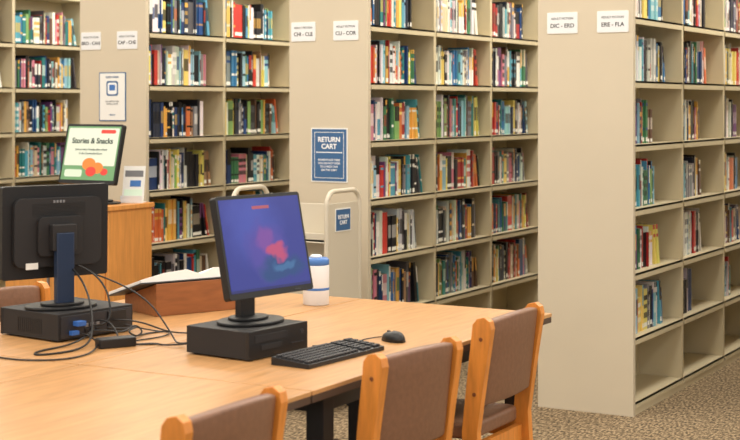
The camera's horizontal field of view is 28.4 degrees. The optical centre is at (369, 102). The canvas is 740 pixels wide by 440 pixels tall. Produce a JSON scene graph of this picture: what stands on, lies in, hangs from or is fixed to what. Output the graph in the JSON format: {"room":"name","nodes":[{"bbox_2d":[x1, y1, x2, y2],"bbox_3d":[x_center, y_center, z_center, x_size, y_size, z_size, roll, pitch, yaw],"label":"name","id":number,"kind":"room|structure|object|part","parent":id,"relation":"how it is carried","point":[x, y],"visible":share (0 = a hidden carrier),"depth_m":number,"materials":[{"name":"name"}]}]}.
{"room":"library","nodes":[
{"label":"library","id":0,"kind":"room"},
{"bbox_2d":[283,357,739,439],"bbox_3d":[-0.697,1.600,5.859,15.000,0.100,15.500,0,0,30],"label":"floor","id":1,"kind":"structure","parent":0,"point":[708,408],"depth_m":7.15,"materials":[{"name":"carpet"}]},
{"bbox_2d":[0,281,50,306],"bbox_3d":[-1.238,1.131,5.556,0.491,0.838,0.443,0,0,30],"label":"chair","id":2,"kind":"object","parent":1,"relation":"on","point":[39,291],"visible":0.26,"depth_m":5.75,"materials":[{"name":"brown fabric"}]},
{"bbox_3d":[-1.235,1.131,5.555,0.485,0.838,0.443,0,0,30],"label":"oak frame","id":3,"kind":"part","parent":2,"relation":"part of","materials":[{"name":"brown wood"}]},
{"bbox_2d":[0,356,76,382],"bbox_3d":[-1.705,1.180,3.962,0.840,0.740,1.766,0,0,30],"label":"table","id":4,"kind":"object","parent":1,"relation":"on","point":[10,370],"visible":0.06,"depth_m":4.47,"materials":[{"name":"brown wood"}]},
{"bbox_2d":[0,0,79,287],"bbox_3d":[-2.340,0.380,11.125,0.508,2.340,3.220,0,0,30],"label":"bookcase","id":5,"kind":"object","parent":1,"relation":"on","point":[70,9],"visible":0.2,"depth_m":10.55,"materials":[{"name":"beige paint"}]},
{"bbox_2d":[0,10,76,176],"bbox_3d":[-2.256,0.401,11.049,0.200,2.175,3.069,0,0,30],"label":"books","id":6,"kind":"object","parent":5,"relation":"in","point":[37,27],"visible":0.15,"depth_m":10.65,"materials":[{"name":"multicoloured paper"}]},
{"bbox_2d":[6,202,154,301],"bbox_3d":[-1.596,1.045,7.957,0.749,1.010,0.400,0,0,30],"label":"wooden desk","id":7,"kind":"object","parent":1,"relation":"on","point":[129,249],"visible":0.09,"depth_m":7.75,"materials":[{"name":"brown wood"}]},
{"bbox_2d":[58,124,126,204],"bbox_3d":[-1.459,0.327,7.838,0.386,0.426,0.202,0,0,30],"label":"monitor","id":8,"kind":"object","parent":7,"relation":"on","point":[92,153],"visible":0.98,"depth_m":7.78,"materials":[{"name":"black plastic"}]},
{"bbox_2d":[120,166,145,202],"bbox_3d":[-1.284,0.442,7.920,0.120,0.197,0.101,0,0,5],"label":"sign","id":9,"kind":"object","parent":7,"relation":"on","point":[134,176],"visible":1,"depth_m":7.92,"materials":[{"name":"white paper"}]},
{"bbox_2d":[0,365,310,439],"bbox_3d":[-0.968,1.180,3.544,0.844,0.740,1.766,0,0,30],"label":"table","id":10,"kind":"object","parent":1,"relation":"on","point":[79,402],"visible":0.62,"depth_m":3.96,"materials":[{"name":"brown wood"}]},
{"bbox_2d":[0,293,358,364],"bbox_3d":[-0.834,1.180,5.496,0.840,0.740,1.747,0,0,30],"label":"table","id":11,"kind":"object","parent":1,"relation":"on","point":[286,304],"visible":0.12,"depth_m":5.09,"materials":[{"name":"brown wood"}]},
{"bbox_2d":[0,297,131,341],"bbox_3d":[-1.057,0.762,5.141,0.337,0.096,0.342,0,0,38],"label":"desktop computer","id":12,"kind":"object","parent":11,"relation":"on","point":[56,326],"visible":0.87,"depth_m":5.03,"materials":[{"name":"black plastic"}]},
{"bbox_2d":[0,183,107,310],"bbox_3d":[-1.082,0.502,5.113,0.400,0.425,0.190,0,0,-37],"label":"computer monitor","id":13,"kind":"object","parent":12,"relation":"on","point":[47,231],"depth_m":5.08,"materials":[{"name":"black plastic"}]},
{"bbox_2d":[95,335,135,348],"bbox_3d":[-0.845,0.794,4.850,0.130,0.032,0.055,0,0,-30],"label":"power adapter","id":14,"kind":"object","parent":11,"relation":"on","point":[110,342],"visible":0.93,"depth_m":4.83,"materials":[{"name":"black plastic"}]},
{"bbox_2d":[109,267,234,316],"bbox_3d":[-0.733,0.725,5.758,0.530,0.170,0.286,0,0,-36],"label":"book stand","id":15,"kind":"object","parent":11,"relation":"on","point":[186,291],"visible":0.66,"depth_m":5.61,"materials":[{"name":"brown wood"}]},
{"bbox_2d":[303,254,328,305],"bbox_3d":[-0.217,0.710,5.874,0.108,0.200,0.108,0,0,30],"label":"wipes canister","id":16,"kind":"object","parent":11,"relation":"on","point":[319,265],"visible":0.85,"depth_m":5.83,"materials":[{"name":"white plastic"}]},
{"bbox_2d":[80,0,288,268],"bbox_3d":[-0.762,0.380,10.228,0.508,2.340,3.220,0,0,30],"label":"bookcase","id":17,"kind":"object","parent":1,"relation":"on","point":[107,17],"visible":0.24,"depth_m":9.35,"materials":[{"name":"beige paint"}]},
{"bbox_2d":[81,32,100,49],"bbox_3d":[-1.702,-0.378,8.908,0.155,0.108,0.006,0,0,30],"label":"sign","id":18,"kind":"object","parent":17,"relation":"attached to","point":[89,40],"visible":1,"depth_m":8.90,"materials":[{"name":"white paper"}]},
{"bbox_2d":[99,72,125,120],"bbox_3d":[-1.556,-0.038,8.824,0.205,0.295,0.006,0,0,30],"label":"poster","id":19,"kind":"object","parent":17,"relation":"attached to","point":[112,85],"visible":1,"depth_m":8.82,"materials":[{"name":"white paper"}]},
{"bbox_2d":[117,31,137,48],"bbox_3d":[-1.459,-0.378,8.769,0.155,0.108,0.006,0,0,30],"label":"sign","id":20,"kind":"object","parent":17,"relation":"attached to","point":[125,39],"visible":1,"depth_m":8.77,"materials":[{"name":"white paper"}]},
{"bbox_2d":[149,0,277,276],"bbox_3d":[-0.677,0.401,10.151,0.197,2.174,3.068,0,0,30],"label":"books","id":21,"kind":"object","parent":17,"relation":"in","point":[175,217],"visible":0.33,"depth_m":9.21,"materials":[{"name":"multicoloured paper"}]},
{"bbox_2d":[160,385,287,439],"bbox_3d":[-0.520,1.131,3.608,0.491,0.838,0.433,0,0,30],"label":"chair","id":22,"kind":"object","parent":1,"relation":"on","point":[262,416],"visible":1,"depth_m":3.49,"materials":[{"name":"brown fabric"}]},
{"bbox_2d":[232,184,360,405],"bbox_3d":[-0.379,0.989,7.472,0.585,1.123,0.376,0,0,30],"label":"cart","id":23,"kind":"object","parent":1,"relation":"on","point":[332,231],"visible":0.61,"depth_m":7.37,"materials":[{"name":"paint"}]},
{"bbox_2d":[82,299,551,439],"bbox_3d":[-0.097,1.180,5.077,0.844,0.740,1.747,0,0,30],"label":"table","id":24,"kind":"object","parent":1,"relation":"on","point":[334,385],"visible":0.6,"depth_m":4.72,"materials":[{"name":"brown wood"}]},
{"bbox_2d":[0,265,381,360],"bbox_3d":[-0.629,0.688,4.978,1.370,0.243,0.529,0,0,-18],"label":"cables","id":25,"kind":"object","parent":24,"relation":"on","point":[131,327],"visible":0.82,"depth_m":4.98,"materials":[{"name":"black rubber"}]},
{"bbox_2d":[187,319,306,360],"bbox_3d":[-0.411,0.763,4.766,0.297,0.093,0.298,0,0,36],"label":"desktop computer","id":26,"kind":"object","parent":24,"relation":"on","point":[208,338],"visible":0.88,"depth_m":4.65,"materials":[{"name":"black plastic"}]},
{"bbox_2d":[209,191,312,326],"bbox_3d":[-0.388,0.507,4.776,0.197,0.420,0.395,0,0,39],"label":"computer monitor","id":27,"kind":"object","parent":26,"relation":"on","point":[260,239],"depth_m":4.72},
{"bbox_2d":[271,338,383,368],"bbox_3d":[-0.130,0.795,4.651,0.145,0.031,0.420,0,0,34],"label":"keyboard","id":28,"kind":"object","parent":24,"relation":"on","point":[320,355],"depth_m":4.59,"materials":[{"name":"black plastic"}]},
{"bbox_2d":[381,330,405,342],"bbox_3d":[0.080,0.792,4.969,0.066,0.036,0.112,0,0,-30],"label":"computer mouse","id":29,"kind":"object","parent":24,"relation":"on","point":[393,336],"depth_m":4.93,"materials":[{"name":"black plastic"}]},
{"bbox_2d":[334,336,462,439],"bbox_3d":[-0.030,1.131,4.436,0.491,0.838,0.413,0,0,38],"label":"chair","id":30,"kind":"object","parent":1,"relation":"on","point":[409,394],"visible":1,"depth_m":4.26,"materials":[{"name":"brown fabric"}]},
{"bbox_2d":[289,0,537,309],"bbox_3d":[0.564,0.380,9.475,0.508,2.340,3.220,0,0,30],"label":"bookcase","id":31,"kind":"object","parent":1,"relation":"on","point":[330,85],"visible":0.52,"depth_m":8.67,"materials":[{"name":"beige paint"}]},
{"bbox_2d":[291,22,315,41],"bbox_3d":[-0.372,-0.398,8.152,0.160,0.108,0.006,0,0,30],"label":"sign","id":32,"kind":"object","parent":31,"relation":"attached to","point":[300,31],"visible":1,"depth_m":8.15,"materials":[{"name":"white paper"}]},
{"bbox_2d":[311,128,347,182],"bbox_3d":[-0.225,0.288,8.068,0.235,0.300,0.006,0,0,30],"label":"poster","id":33,"kind":"object","parent":31,"relation":"attached to","point":[329,146],"visible":1,"depth_m":8.06,"materials":[{"name":"blue paper"}]},
{"bbox_2d":[333,20,358,40],"bbox_3d":[-0.133,-0.398,8.016,0.160,0.108,0.006,0,0,30],"label":"sign","id":34,"kind":"object","parent":31,"relation":"attached to","point":[342,30],"visible":1,"depth_m":8.01,"materials":[{"name":"white paper"}]},
{"bbox_2d":[371,0,527,301],"bbox_3d":[0.649,0.401,9.398,0.195,2.174,3.062,0,0,30],"label":"books","id":35,"kind":"object","parent":31,"relation":"in","point":[392,229],"visible":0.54,"depth_m":8.94,"materials":[{"name":"multicoloured paper"}]},
{"bbox_2d":[452,302,544,439],"bbox_3d":[0.304,1.131,5.140,0.491,0.838,0.458,0,0,30],"label":"chair","id":36,"kind":"object","parent":1,"relation":"on","point":[504,349],"visible":0.73,"depth_m":4.99,"materials":[{"name":"brown fabric"}]},
{"bbox_2d":[538,0,739,416],"bbox_3d":[1.874,0.380,8.731,0.508,2.340,3.220,0,0,30],"label":"bookcase","id":37,"kind":"object","parent":1,"relation":"on","point":[591,357],"visible":0.86,"depth_m":7.41,"materials":[{"name":"beige paint"}]},
{"bbox_2d":[547,12,577,33],"bbox_3d":[0.973,-0.405,7.388,0.165,0.108,0.006,0,0,30],"label":"sign","id":38,"kind":"object","parent":37,"relation":"attached to","point":[557,22],"visible":1,"depth_m":7.38,"materials":[{"name":"white paper"}]},
{"bbox_2d":[597,10,628,32],"bbox_3d":[1.206,-0.405,7.255,0.165,0.108,0.006,0,0,30],"label":"sign","id":39,"kind":"object","parent":37,"relation":"attached to","point":[618,20],"visible":1,"depth_m":7.25,"materials":[{"name":"white paper"}]},
{"bbox_2d":[635,0,739,333],"bbox_3d":[1.960,0.240,8.656,0.194,1.856,3.070,0,0,30],"label":"books","id":40,"kind":"object","parent":37,"relation":"in","point":[649,53],"visible":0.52,"depth_m":8.12,"materials":[{"name":"multicoloured paper"}]}
]}

